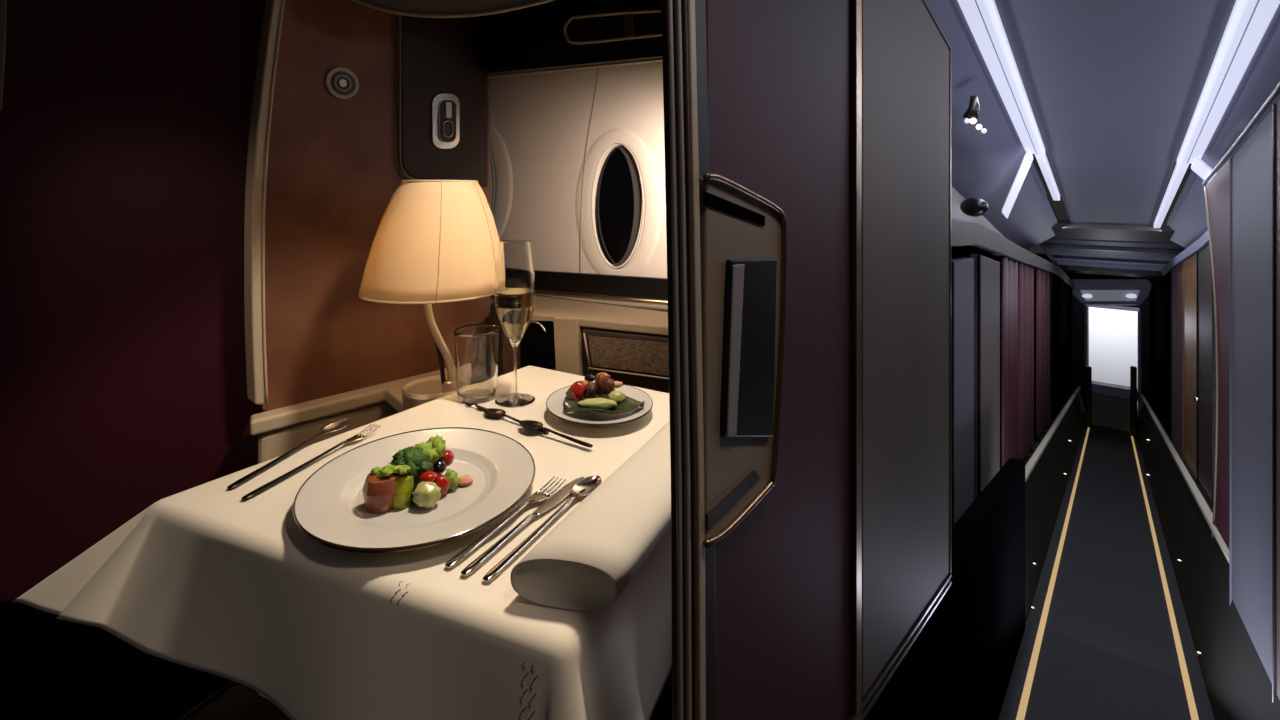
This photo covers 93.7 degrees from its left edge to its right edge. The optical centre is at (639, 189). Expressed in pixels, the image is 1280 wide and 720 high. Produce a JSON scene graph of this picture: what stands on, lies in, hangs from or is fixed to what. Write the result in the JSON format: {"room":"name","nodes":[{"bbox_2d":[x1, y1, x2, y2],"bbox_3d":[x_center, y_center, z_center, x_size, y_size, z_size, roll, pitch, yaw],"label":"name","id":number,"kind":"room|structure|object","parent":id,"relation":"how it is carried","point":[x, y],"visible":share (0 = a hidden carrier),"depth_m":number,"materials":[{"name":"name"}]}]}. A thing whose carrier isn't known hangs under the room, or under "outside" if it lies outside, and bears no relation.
{"room":"train corridor","nodes":[
{"label":"train corridor","id":0,"kind":"room"},
{"bbox_2d":[0,0,268,601],"bbox_3d":[-0.952,0.625,1.047,0.517,2.198,0.036,0,0,-23],"label":"wall","id":1,"kind":"structure","parent":0,"point":[125,124],"depth_m":1.05,"materials":[{"name":"laminate"}]},
{"bbox_2d":[0,599,257,719],"bbox_3d":[-0.945,0.890,1.034,0.511,0.420,0.006,0,0,-23],"label":"floor","id":2,"kind":"structure","parent":1,"relation":"attached to","point":[51,668],"depth_m":1.03,"materials":[{"name":"black"}]},
{"bbox_2d":[244,0,489,409],"bbox_3d":[-0.542,-0.082,1.283,0.056,1.061,0.512,0,0,43],"label":"wall","id":3,"kind":"structure","parent":0,"point":[323,172],"depth_m":1.21,"materials":[{"name":"brown leather"}]},
{"bbox_2d":[325,67,358,98],"bbox_3d":[-0.601,-0.216,1.212,0.010,0.064,0.064,0,0,43],"label":"air vent","id":4,"kind":"object","parent":3,"relation":"attached to","point":[341,82],"visible":1,"depth_m":1.21,"materials":[{"name":"beige"}]},
{"bbox_2d":[431,93,459,148],"bbox_3d":[-0.442,-0.158,1.369,0.011,0.129,0.070,0,0,43],"label":"socket","id":5,"kind":"object","parent":3,"relation":"attached to","point":[445,107],"visible":1,"depth_m":1.37,"materials":[{"name":"silver metal"}]},
{"bbox_2d":[350,0,554,17],"bbox_3d":[-0.348,-0.422,1.174,0.543,0.180,0.017,0,0,-12],"label":"trim","id":6,"kind":"structure","parent":3,"relation":"attached to","point":[413,8],"depth_m":1.16,"materials":[{"name":"brown"}]},
{"bbox_2d":[475,0,662,77],"bbox_3d":[-0.211,-0.458,1.360,0.759,0.394,0.055,0,0,27],"label":"overhead compartment","id":7,"kind":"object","parent":3,"relation":"attached to","point":[557,35],"depth_m":1.31,"materials":[{"name":"black"}]},
{"bbox_2d":[490,61,667,376],"bbox_3d":[-0.110,-0.070,1.456,0.861,1.430,0.032,0,0,34],"label":"wall","id":8,"kind":"structure","parent":0,"point":[547,123],"depth_m":1.50,"materials":[{"name":"beige"}]},
{"bbox_2d":[490,123,512,238],"bbox_3d":[-0.479,-0.011,1.692,0.354,0.404,0.018,0,0,34],"label":"window","id":9,"kind":"structure","parent":8,"relation":"in","point":[502,163],"depth_m":1.61,"materials":[{"name":"beige"}]},
{"bbox_2d":[534,270,667,304],"bbox_3d":[-0.151,0.233,1.459,0.680,0.081,0.028,0,0,34],"label":"trim","id":10,"kind":"structure","parent":8,"relation":"attached to","point":[651,288],"depth_m":1.41,"materials":[{"name":"black"}]},
{"bbox_2d":[575,128,662,275],"bbox_3d":[-0.051,0.037,1.409,0.256,0.366,0.018,0,0,34],"label":"window","id":11,"kind":"structure","parent":8,"relation":"in","point":[618,199],"depth_m":1.41,"materials":[{"name":"beige"}]},
{"bbox_2d":[613,146,641,265],"bbox_3d":[-0.049,0.038,1.416,0.145,0.287,0.004,0,0,34],"label":"shade","id":12,"kind":"object","parent":11,"relation":"attached to","point":[627,189],"depth_m":1.40,"materials":[{"name":"grey"}]},
{"bbox_2d":[862,0,950,697],"bbox_3d":[0.427,0.180,0.961,0.032,1.112,0.521,0,0,38],"label":"wall","id":13,"kind":"structure","parent":0,"point":[906,53],"depth_m":0.89,"materials":[{"name":"grey metal"}]},
{"bbox_2d":[661,0,861,719],"bbox_3d":[0.136,0.656,0.586,0.045,1.929,0.411,0,0,38],"label":"door","id":14,"kind":"structure","parent":13,"relation":"in","point":[762,99],"depth_m":0.54,"materials":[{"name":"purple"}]},
{"bbox_2d":[721,258,776,436],"bbox_3d":[0.092,0.135,0.496,0.006,0.163,0.094,0,0,38],"label":"screen","id":15,"kind":"object","parent":14,"relation":"attached to","point":[748,377],"visible":1,"depth_m":0.49,"materials":[{"name":"black"}]},
{"bbox_2d":[846,458,1024,719],"bbox_3d":[0.633,1.060,1.239,0.053,1.092,2.477,0,0,38],"label":"lower wall panel","id":16,"kind":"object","parent":13,"relation":"attached to","point":[956,661],"depth_m":1.35,"materials":[{"name":"black"}]},
{"bbox_2d":[926,0,1057,249],"bbox_3d":[0.429,-0.468,1.278,0.300,2.006,9.146,0,0,38],"label":"ceiling panel","id":17,"kind":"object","parent":13,"relation":"attached to","point":[985,166],"depth_m":2.53,"materials":[{"name":"plastic"}]},
{"bbox_2d":[963,96,986,132],"bbox_3d":[1.051,-0.237,1.896,0.069,0.121,0.052,0,0,0],"label":"light","id":18,"kind":"object","parent":17,"relation":"attached to","point":[971,114],"visible":1,"depth_m":1.89,"materials":[{"name":"grey"}]},
{"bbox_2d":[999,409,1213,719],"bbox_3d":[4.073,2.408,5.200,1.240,3.898,19.816,0,0,38],"label":"floor","id":19,"kind":"structure","parent":0,"point":[1108,651],"depth_m":2.38,"materials":[{"name":"carpet"}]},
{"bbox_2d":[951,258,973,527],"bbox_3d":[1.000,0.875,1.884,0.036,1.334,0.362,0,0,37],"label":"screen","id":20,"kind":"object","parent":19,"relation":"on","point":[962,269],"visible":0.38,"depth_m":1.85,"materials":[{"name":"plastic"}]},
{"bbox_2d":[970,254,999,499],"bbox_3d":[1.327,0.942,2.302,0.036,1.436,0.513,0,0,37],"label":"wall panel","id":21,"kind":"object","parent":19,"relation":"on","point":[986,270],"visible":0.51,"depth_m":2.22,"materials":[{"name":"grey"}]},
{"bbox_2d":[951,245,1035,468],"bbox_3d":[2.215,1.225,3.501,0.036,2.133,4.039,0,0,38],"label":"backing","id":22,"kind":"object","parent":19,"relation":"on","point":[957,252],"visible":0.02,"depth_m":2.78,"materials":[{"name":"black"}]},
{"bbox_2d":[1016,428,1089,719],"bbox_3d":[2.782,2.022,3.872,0.017,1.757,9.019,0,0,38],"label":"light strip","id":23,"kind":"object","parent":19,"relation":"attached to","point":[1022,709],"visible":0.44,"depth_m":2.30,"materials":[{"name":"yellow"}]},
{"bbox_2d":[1085,366,1091,427],"bbox_3d":[5.362,2.474,7.175,0.062,0.750,0.127,0,0,38],"label":"post","id":24,"kind":"object","parent":19,"relation":"on","point":[1088,369],"visible":1,"depth_m":7.12,"materials":[{"name":"black"}]},
{"bbox_2d":[1092,381,1138,431],"bbox_3d":[5.914,2.696,7.510,0.494,0.627,0.648,0,0,38],"label":"partition","id":25,"kind":"object","parent":19,"relation":"on","point":[1110,402],"visible":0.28,"depth_m":7.29,"materials":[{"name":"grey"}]},
{"bbox_2d":[1130,366,1136,436],"bbox_3d":[5.691,2.436,6.918,0.058,0.826,0.127,0,0,38],"label":"post","id":26,"kind":"object","parent":19,"relation":"on","point":[1133,369],"visible":1,"depth_m":6.87,"materials":[{"name":"black"}]},
{"bbox_2d":[1131,436,1198,719],"bbox_3d":[3.093,2.022,3.628,0.017,1.757,9.019,0,0,38],"label":"light strip","id":27,"kind":"object","parent":19,"relation":"attached to","point":[1189,694],"visible":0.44,"depth_m":2.42,"materials":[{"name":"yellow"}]},
{"bbox_2d":[1171,262,1182,457],"bbox_3d":[3.676,1.345,4.085,0.036,1.800,0.852,0,0,38],"label":"screen","id":28,"kind":"object","parent":19,"relation":"on","point":[1177,271],"visible":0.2,"depth_m":4.07,"materials":[{"name":"red"}]},
{"bbox_2d":[1183,254,1199,478],"bbox_3d":[3.095,1.195,3.352,0.053,1.747,0.899,0,0,39],"label":"screen","id":29,"kind":"object","parent":19,"relation":"on","point":[1189,265],"visible":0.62,"depth_m":3.45,"materials":[{"name":"brown wood"}]},
{"bbox_2d":[1196,244,1215,505],"bbox_3d":[2.745,1.074,2.897,0.036,1.698,0.549,0,0,37],"label":"screen","id":30,"kind":"object","parent":19,"relation":"on","point":[1205,318],"visible":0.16,"depth_m":2.90,"materials":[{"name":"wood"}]},
{"bbox_2d":[1204,157,1232,548],"bbox_3d":[2.298,1.159,2.395,0.026,2.544,0.896,0,0,38],"label":"wall panel","id":31,"kind":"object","parent":19,"relation":"on","point":[1216,192],"depth_m":2.24,"materials":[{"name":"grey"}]},
{"bbox_2d":[1229,110,1271,682],"bbox_3d":[1.733,0.712,1.686,0.036,1.824,0.624,0,0,38],"label":"wall panel","id":32,"kind":"object","parent":19,"relation":"on","point":[1250,169],"visible":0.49,"depth_m":1.65,"materials":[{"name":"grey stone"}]},
{"bbox_2d":[1272,100,1279,702],"bbox_3d":[1.385,0.597,1.241,0.036,1.801,0.449,0,0,37],"label":"screen","id":33,"kind":"object","parent":19,"relation":"on","point":[1275,107],"visible":1,"depth_m":1.42,"materials":[{"name":"black"}]},
{"bbox_2d":[1202,82,1279,184],"bbox_3d":[1.811,-0.154,1.818,0.012,0.270,1.667,0,0,38],"label":"rail","id":34,"kind":"object","parent":33,"relation":"attached to","point":[1276,91],"visible":1,"depth_m":1.68,"materials":[{"name":"black"}]},
{"bbox_3d":[4.219,1.743,5.994,0.036,2.215,3.398,0,0,38],"label":"screen","id":35,"kind":"object","parent":19,"relation":"on","visible":0},
{"bbox_2d":[951,219,1074,289],"bbox_3d":[3.020,0.644,4.638,0.275,1.215,7.519,0,0,38],"label":"crown molding","id":36,"kind":"structure","parent":35,"relation":"attached to","point":[971,234],"depth_m":2.34,"materials":[{"name":"grey"}]},
{"bbox_2d":[960,197,987,216],"bbox_3d":[1.141,0.058,2.050,0.072,0.066,0.120,0,0,0],"label":"dome security camera","id":37,"kind":"object","parent":36,"relation":"attached to","point":[973,206],"visible":1,"depth_m":2.02,"materials":[{"name":"black"}]},
{"bbox_2d":[951,186,1003,236],"bbox_3d":[1.448,0.121,2.748,0.208,0.916,3.303,0,0,38],"label":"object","id":38,"kind":"object","parent":36,"relation":"attached to","point":[957,198],"visible":0.02,"depth_m":2.46,"materials":[{"name":"grey"}]},
{"bbox_2d":[1001,256,1017,467],"bbox_3d":[1.737,0.978,2.814,0.029,1.384,0.538,0,0,38],"label":"curtain","id":39,"kind":"object","parent":36,"relation":"hanging from","point":[1009,268],"visible":0.69,"depth_m":2.75,"materials":[{"name":"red fabric"}]},
{"bbox_2d":[1018,263,1033,460],"bbox_3d":[2.165,1.100,3.361,0.029,1.455,0.766,0,0,38],"label":"curtain","id":40,"kind":"object","parent":36,"relation":"hanging from","point":[1025,273],"visible":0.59,"depth_m":3.27,"materials":[{"name":"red fabric"}]},
{"bbox_2d":[1036,269,1049,442],"bbox_3d":[2.842,1.285,4.226,0.029,1.566,1.049,0,0,38],"label":"curtain","id":41,"kind":"object","parent":36,"relation":"hanging from","point":[1042,278],"visible":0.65,"depth_m":4.09,"materials":[{"name":"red fabric"}]},
{"bbox_2d":[1072,279,1151,305],"bbox_3d":[5.747,1.261,7.359,0.791,0.444,0.506,0,0,38],"label":"hood","id":42,"kind":"object","parent":36,"relation":"attached to","point":[1089,292],"visible":0.94,"depth_m":7.20,"materials":[{"name":"plastic"}]},
{"bbox_2d":[1080,290,1139,300],"bbox_3d":[5.638,1.267,7.209,0.567,0.192,0.025,0,0,38],"label":"diffuser","id":43,"kind":"object","parent":42,"relation":"attached to","point":[1085,295],"depth_m":7.19,"materials":[{"name":"grey"}]},
{"bbox_2d":[1126,294,1136,297],"bbox_3d":[5.793,1.248,7.064,0.144,0.054,0.054,0,0,0],"label":"lamp","id":44,"kind":"object","parent":42,"relation":"attached to","point":[1127,295],"depth_m":7.04,"materials":[{"name":"white"}]},
{"bbox_3d":[4.926,1.718,5.681,0.036,2.265,3.028,0,0,38],"label":"screen","id":45,"kind":"object","parent":19,"relation":"on","visible":0},
{"bbox_2d":[1162,230,1209,274],"bbox_3d":[3.527,0.416,3.720,0.275,0.601,3.180,0,0,38],"label":"crown molding","id":46,"kind":"structure","parent":45,"relation":"attached to","point":[1202,242],"depth_m":3.33,"materials":[{"name":"blue"}]},
{"bbox_2d":[1039,238,1185,267],"bbox_3d":[4.367,0.580,5.575,1.000,0.477,2.096,0,0,38],"label":"ceiling","id":47,"kind":"structure","parent":0,"point":[1050,252],"depth_m":5.29,"materials":[{"name":"grey"}]},
{"bbox_2d":[1033,253,1163,278],"bbox_3d":[5.131,0.836,6.550,1.400,0.234,0.381,0,0,38],"label":"trim","id":48,"kind":"structure","parent":47,"relation":"attached to","point":[1066,268],"depth_m":6.47,"materials":[{"name":"black"}]},
{"bbox_2d":[1057,261,1162,270],"bbox_3d":[4.880,0.792,6.230,0.900,0.045,0.076,0,0,38],"label":"trim","id":49,"kind":"structure","parent":47,"relation":"attached to","point":[1058,262],"depth_m":6.20,"materials":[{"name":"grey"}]},
{"bbox_2d":[1053,255,1169,264],"bbox_3d":[4.489,0.668,5.730,0.900,0.045,0.076,0,0,38],"label":"trim","id":50,"kind":"structure","parent":47,"relation":"attached to","point":[1136,261],"depth_m":5.70,"materials":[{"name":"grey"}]},
{"bbox_2d":[1051,220,1174,242],"bbox_3d":[3.525,0.310,4.500,1.000,0.183,0.635,0,0,38],"label":"trim","id":51,"kind":"structure","parent":47,"relation":"attached to","point":[1064,229],"depth_m":4.40,"materials":[{"name":"grey"}]},
{"bbox_2d":[1045,244,1182,254],"bbox_3d":[3.940,0.496,5.030,0.900,0.045,0.076,0,0,38],"label":"trim","id":52,"kind":"structure","parent":47,"relation":"attached to","point":[1052,246],"depth_m":4.99,"materials":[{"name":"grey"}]},
{"bbox_2d":[1088,307,1137,408],"bbox_3d":[7.853,2.479,10.025,2.400,2.425,0.190,0,0,38],"label":"wall","id":53,"kind":"structure","parent":0,"point":[1112,333],"depth_m":9.98,"materials":[{"name":"white"}]},
{"bbox_2d":[1065,272,1160,405],"bbox_3d":[6.306,2.136,8.050,2.000,2.125,0.127,0,0,38],"label":"wall","id":54,"kind":"structure","parent":0,"point":[1078,308],"depth_m":8.17,"materials":[{"name":"black"}]},
{"bbox_2d":[1024,386,1084,620],"bbox_3d":[3.702,2.149,5.249,0.155,1.849,7.495,0,0,38],"label":"trim","id":55,"kind":"structure","parent":54,"relation":"attached to","point":[1051,457],"depth_m":3.51,"materials":[{"name":"black"}]},
{"bbox_2d":[1085,306,1140,408],"bbox_3d":[6.310,2.313,8.015,0.585,1.580,0.229,0,0,38],"label":"door frame","id":56,"kind":"structure","parent":54,"relation":"in","point":[1138,310],"depth_m":7.80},
{"bbox_2d":[1087,306,1138,311],"bbox_3d":[6.251,1.552,7.940,0.545,0.057,0.038,0,0,38],"label":"light","id":57,"kind":"object","parent":56,"relation":"attached to","point":[1106,307],"depth_m":7.88,"materials":[{"name":"white"}]},
{"bbox_2d":[1137,395,1279,719],"bbox_3d":[3.740,1.991,4.251,0.155,2.165,9.019,0,0,38],"label":"lower wall panel","id":58,"kind":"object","parent":54,"relation":"attached to","point":[1238,685],"depth_m":2.29,"materials":[{"name":"black"}]},
{"bbox_2d":[994,0,1235,225],"bbox_3d":[0.646,-0.612,0.825,0.450,1.720,8.701,0,0,38],"label":"ceiling","id":59,"kind":"structure","parent":0,"point":[1113,88],"depth_m":1.90,"materials":[{"name":"grey"}]},
{"bbox_2d":[957,0,1059,218],"bbox_3d":[0.091,-0.655,0.614,0.191,1.612,7.685,0,0,38],"label":"ceiling light strip","id":60,"kind":"object","parent":59,"relation":"attached to","point":[983,18],"visible":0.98,"depth_m":1.96,"materials":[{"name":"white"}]},
{"bbox_2d":[1154,0,1279,227],"bbox_3d":[1.214,-0.496,1.066,0.142,1.931,9.781,0,0,38],"label":"ceiling light strip","id":61,"kind":"object","parent":59,"relation":"attached to","point":[1249,20],"visible":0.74,"depth_m":1.76,"materials":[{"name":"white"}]},
{"bbox_2d":[1166,4,1279,247],"bbox_3d":[1.138,-0.468,0.723,0.300,2.006,9.146,0,0,38],"label":"trim","id":62,"kind":"structure","parent":0,"point":[1187,218],"depth_m":2.04,"materials":[{"name":"plastic"}]},
{"bbox_3d":[-0.240,1.125,1.400,2.720,0.050,2.400,0,0,0],"label":"floor","id":63,"kind":"structure","parent":0,"visible":0},
{"bbox_2d":[179,680,290,719],"bbox_3d":[-0.376,0.874,0.606,0.458,0.452,0.234,0,0,23],"label":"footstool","id":64,"kind":"object","parent":63,"relation":"on","point":[237,702],"visible":0.7,"depth_m":0.75,"materials":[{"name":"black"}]},
{"bbox_2d":[250,366,455,697],"bbox_3d":[-0.519,0.755,1.247,0.385,0.690,0.365,0,0,0],"label":"ledge","id":65,"kind":"object","parent":63,"relation":"on","point":[280,430],"visible":0.23,"depth_m":1.16,"materials":[{"name":"beige"}]},
{"bbox_2d":[401,375,456,409],"bbox_3d":[-0.381,0.387,1.120,0.120,0.047,0.120,0,0,0],"label":"lamp base","id":66,"kind":"object","parent":65,"relation":"on","point":[417,392],"visible":0.38,"depth_m":1.14,"materials":[{"name":"beige"}]},
{"bbox_2d":[358,180,499,392],"bbox_3d":[-0.385,0.191,1.120,0.257,0.418,0.257,0,0,42],"label":"table lamp","id":67,"kind":"object","parent":66,"relation":"on","point":[435,241],"visible":0.83,"depth_m":1.03,"materials":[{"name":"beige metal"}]},
{"bbox_2d":[503,295,671,719],"bbox_3d":[-0.128,0.684,1.335,0.688,0.832,0.195,0,0,34],"label":"console","id":68,"kind":"object","parent":63,"relation":"on","point":[627,344],"visible":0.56,"depth_m":1.25,"materials":[{"name":"brown"}]},
{"bbox_2d":[531,295,667,335],"bbox_3d":[-0.128,0.277,1.334,0.687,0.018,0.195,0,0,34],"label":"countertop","id":69,"kind":"structure","parent":68,"relation":"on","point":[589,314],"depth_m":1.29,"materials":[{"name":"brown"}]},
{"bbox_3d":[-0.206,0.732,0.856,0.689,0.736,0.730,0,0,0],"label":"dining table","id":70,"kind":"object","parent":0,"visible":0},
{"bbox_2d":[12,366,671,719],"bbox_3d":[-0.204,0.477,0.821,0.718,0.238,0.732,0,0,27],"label":"tablecloth","id":71,"kind":"object","parent":70,"relation":"on","point":[207,578],"visible":0.6,"depth_m":0.60,"materials":[{"name":"beige fabric"}]},
{"bbox_2d":[227,419,349,488],"bbox_3d":[-0.469,0.353,0.818,0.033,0.008,0.210,0,0,12],"label":"spoon","id":72,"kind":"object","parent":71,"relation":"on","point":[337,425],"visible":1,"depth_m":0.82,"materials":[{"name":"grey metal"}]},
{"bbox_2d":[320,419,349,432],"bbox_3d":[-0.453,0.354,0.895,0.033,0.007,0.052,0,0,11],"label":"bowl","id":73,"kind":"object","parent":72,"relation":"on","point":[337,425],"depth_m":0.90,"materials":[{"name":"silver metal"}]},
{"bbox_2d":[241,424,380,499],"bbox_3d":[-0.425,0.353,0.792,0.020,0.008,0.214,0,0,17],"label":"fork","id":74,"kind":"object","parent":71,"relation":"on","point":[356,437],"visible":1,"depth_m":0.77,"materials":[{"name":"grey metal"}]},
{"bbox_2d":[293,427,535,552],"bbox_3d":[-0.257,0.347,0.708,0.266,0.021,0.291,0,0,0],"label":"dinner plate","id":75,"kind":"object","parent":71,"relation":"on","point":[329,507],"visible":0.86,"depth_m":0.68,"materials":[{"name":"beige"}]},
{"bbox_2d":[362,464,413,513],"bbox_3d":[-0.281,0.330,0.667,0.053,0.046,0.042,0,0,0],"label":"vegetables","id":76,"kind":"object","parent":75,"relation":"on","point":[384,490],"visible":1,"depth_m":0.66,"materials":[{"name":"food"}]},
{"bbox_2d":[388,446,433,487],"bbox_3d":[-0.269,0.325,0.697,0.049,0.055,0.053,0,0,-36],"label":"broccoli floret","id":77,"kind":"object","parent":75,"relation":"on","point":[419,463],"visible":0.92,"depth_m":0.69,"materials":[{"name":"food"}]},
{"bbox_2d":[414,441,442,465],"bbox_3d":[-0.254,0.313,0.712,0.039,0.031,0.027,0,0,0],"label":"lettuce leaf","id":78,"kind":"object","parent":77,"relation":"on","point":[427,448],"visible":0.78,"depth_m":0.70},
{"bbox_2d":[427,435,445,459],"bbox_3d":[-0.244,0.308,0.719,0.023,0.029,0.022,0,0,0],"label":"lettuce leaf","id":79,"kind":"object","parent":78,"relation":"on","point":[437,441],"visible":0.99,"depth_m":0.71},
{"bbox_2d":[409,488,415,504],"bbox_3d":[-0.257,0.345,0.676,0.020,0.016,0.021,0,0,0],"label":"olive","id":80,"kind":"object","parent":75,"relation":"on","point":[411,501],"visible":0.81,"depth_m":0.67,"materials":[{"name":"black"}]},
{"bbox_2d":[413,482,440,508],"bbox_3d":[-0.237,0.339,0.668,0.031,0.028,0.026,0,0,0],"label":"cucumber piece","id":81,"kind":"object","parent":75,"relation":"on","point":[426,495],"visible":1,"depth_m":0.66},
{"bbox_2d":[419,471,437,481],"bbox_3d":[-0.241,0.327,0.683,0.020,0.012,0.018,0,0,0],"label":"cherry tomato","id":82,"kind":"object","parent":81,"relation":"on","point":[429,476],"visible":1,"depth_m":0.68,"materials":[{"name":"red food"}]},
{"bbox_2d":[433,458,446,474],"bbox_3d":[-0.241,0.330,0.715,0.020,0.018,0.020,0,0,0],"label":"olive","id":83,"kind":"object","parent":75,"relation":"on","point":[440,466],"visible":0.75,"depth_m":0.71,"materials":[{"name":"black"}]},
{"bbox_2d":[433,474,449,495],"bbox_3d":[-0.232,0.341,0.692,0.024,0.024,0.020,0,0,0],"label":"cherry tomato","id":84,"kind":"object","parent":75,"relation":"on","point":[441,481],"visible":0.67,"depth_m":0.69,"materials":[{"name":"red food"}]},
{"bbox_2d":[441,450,453,466],"bbox_3d":[-0.235,0.325,0.728,0.019,0.019,0.020,0,0,0],"label":"cherry tomato","id":85,"kind":"object","parent":75,"relation":"on","point":[448,456],"visible":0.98,"depth_m":0.72,"materials":[{"name":"red food"}]},
{"bbox_2d":[445,468,460,490],"bbox_3d":[-0.223,0.340,0.706,0.022,0.025,0.019,0,0,0],"label":"herb sprig","id":86,"kind":"object","parent":75,"relation":"on","point":[452,476],"visible":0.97,"depth_m":0.70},
{"bbox_2d":[458,475,473,485],"bbox_3d":[-0.211,0.349,0.720,0.023,0.008,0.021,0,0,0],"label":"radish slice","id":87,"kind":"object","parent":75,"relation":"on","point":[466,479],"visible":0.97,"depth_m":0.72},
{"bbox_2d":[465,403,485,409],"bbox_3d":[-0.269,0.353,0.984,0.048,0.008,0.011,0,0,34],"label":"butter knife","id":88,"kind":"object","parent":71,"relation":"on","point":[468,404],"visible":1,"depth_m":0.98,"materials":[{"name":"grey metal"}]},
{"bbox_2d":[453,324,499,402],"bbox_3d":[-0.281,0.298,1.035,0.077,0.118,0.077,0,0,0],"label":"water tumbler","id":89,"kind":"object","parent":71,"relation":"on","point":[476,346],"visible":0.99,"depth_m":1.01,"materials":[{"name":"clear glass"}]},
{"bbox_2d":[445,476,565,567],"bbox_3d":[-0.140,0.353,0.648,0.021,0.008,0.184,0,0,27],"label":"fork","id":90,"kind":"object","parent":71,"relation":"on","point":[537,496],"visible":1,"depth_m":0.64,"materials":[{"name":"silver metal"}]},
{"bbox_2d":[494,240,535,407],"bbox_3d":[-0.212,0.222,1.019,0.069,0.271,0.069,0,0,0],"label":"champagne flute","id":91,"kind":"object","parent":71,"relation":"on","point":[515,290],"visible":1,"depth_m":0.99,"materials":[{"name":"clear glass"}]},
{"bbox_2d":[484,408,548,433],"bbox_3d":[-0.192,0.353,0.920,0.141,0.008,0.028,0,0,36],"label":"spoon","id":92,"kind":"object","parent":71,"relation":"on","point":[494,412],"visible":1,"depth_m":0.95,"materials":[{"name":"grey metal"}]},
{"bbox_2d":[484,408,505,416],"bbox_3d":[-0.231,0.354,0.949,0.044,0.006,0.028,0,0,36],"label":"bowl","id":93,"kind":"object","parent":92,"relation":"on","point":[494,412],"depth_m":0.95,"materials":[{"name":"grey metal"}]},
{"bbox_2d":[461,477,583,575],"bbox_3d":[-0.117,0.353,0.648,0.018,0.008,0.210,0,0,26],"label":"table knife","id":94,"kind":"object","parent":71,"relation":"on","point":[561,494],"visible":1,"depth_m":0.63,"materials":[{"name":"silver metal"}]},
{"bbox_2d":[483,475,601,581],"bbox_3d":[-0.096,0.353,0.641,0.033,0.008,0.211,0,0,25],"label":"spoon","id":95,"kind":"object","parent":71,"relation":"on","point":[585,486],"visible":0.94,"depth_m":0.64,"materials":[{"name":"silver metal"}]},
{"bbox_2d":[571,475,601,496],"bbox_3d":[-0.063,0.354,0.714,0.033,0.007,0.052,0,0,25],"label":"bowl","id":96,"kind":"object","parent":95,"relation":"on","point":[582,487],"depth_m":0.72,"materials":[{"name":"silver metal"}]},
{"bbox_2d":[519,420,592,447],"bbox_3d":[-0.123,0.349,0.862,0.139,0.008,0.028,0,0,35],"label":"spoon","id":97,"kind":"object","parent":71,"relation":"on","point":[527,424],"visible":1,"depth_m":0.87,"materials":[{"name":"grey metal"}]},
{"bbox_2d":[519,420,542,429],"bbox_3d":[-0.162,0.350,0.889,0.044,0.006,0.028,0,0,35],"label":"bowl","id":98,"kind":"object","parent":97,"relation":"on","point":[527,424],"depth_m":0.89,"materials":[{"name":"grey metal"}]},
{"bbox_2d":[510,420,670,610],"bbox_3d":[0.033,0.336,0.715,0.104,0.044,0.474,0,0,24],"label":"rolled napkin","id":99,"kind":"object","parent":71,"relation":"on","point":[585,562],"visible":0.6,"depth_m":0.55,"materials":[{"name":"beige fabric"}]},
{"bbox_2d":[546,382,652,425],"bbox_3d":[-0.065,0.347,0.960,0.171,0.020,0.191,0,0,0],"label":"plate","id":100,"kind":"object","parent":71,"relation":"on","point":[554,402],"visible":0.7,"depth_m":0.94,"materials":[{"name":"beige"}]},
{"bbox_2d":[566,381,585,400],"bbox_3d":[-0.092,0.337,1.000,0.062,0.021,0.082,0,0,0],"label":"salad leaf","id":101,"kind":"object","parent":100,"relation":"on","point":[568,394],"visible":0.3,"depth_m":0.98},
{"bbox_2d":[570,382,584,399],"bbox_3d":[-0.100,0.323,0.965,0.024,0.032,0.025,0,0,0],"label":"tomato piece","id":102,"kind":"object","parent":101,"relation":"on","point":[577,391],"visible":1,"depth_m":0.96,"materials":[{"name":"red"}]},
{"bbox_2d":[584,374,594,381],"bbox_3d":[-0.083,0.313,0.999,0.019,0.013,0.017,0,0,0],"label":"olive","id":103,"kind":"object","parent":101,"relation":"on","point":[588,378],"visible":0.95,"depth_m":0.99,"materials":[{"name":"black"}]},
{"bbox_2d":[585,381,597,398],"bbox_3d":[-0.079,0.323,0.966,0.020,0.030,0.020,0,0,20],"label":"meat piece","id":104,"kind":"object","parent":100,"relation":"on","point":[591,388],"visible":0.9,"depth_m":0.96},
{"bbox_2d":[595,374,606,395],"bbox_3d":[-0.063,0.317,0.975,0.022,0.038,0.021,0,0,45],"label":"meat piece","id":105,"kind":"object","parent":100,"relation":"on","point":[600,380],"visible":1,"depth_m":0.97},
{"bbox_2d":[563,394,644,413],"bbox_3d":[-0.056,0.336,0.931,0.127,0.018,0.074,0,0,0],"label":"salad leaf","id":106,"kind":"object","parent":100,"relation":"on","point":[629,404],"visible":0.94,"depth_m":0.93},
{"bbox_2d":[577,398,616,409],"bbox_3d":[-0.067,0.333,0.935,0.062,0.017,0.022,0,0,0],"label":"avocado slice","id":107,"kind":"object","parent":106,"relation":"on","point":[590,403],"visible":0.94,"depth_m":0.93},
{"bbox_2d":[608,390,625,402],"bbox_3d":[-0.037,0.329,0.951,0.029,0.021,0.021,0,0,0],"label":"avocado slice","id":108,"kind":"object","parent":106,"relation":"on","point":[618,396],"visible":0.97,"depth_m":0.94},
{"bbox_2d":[605,378,614,394],"bbox_3d":[-0.050,0.321,0.975,0.019,0.032,0.020,0,0,0],"label":"meat piece","id":109,"kind":"object","parent":100,"relation":"on","point":[610,385],"visible":0.82,"depth_m":0.97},
{"bbox_2d":[614,381,622,387],"bbox_3d":[-0.039,0.321,0.989,0.026,0.010,0.017,0,0,0],"label":"radish slice","id":110,"kind":"object","parent":100,"relation":"on","point":[618,384],"visible":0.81,"depth_m":0.98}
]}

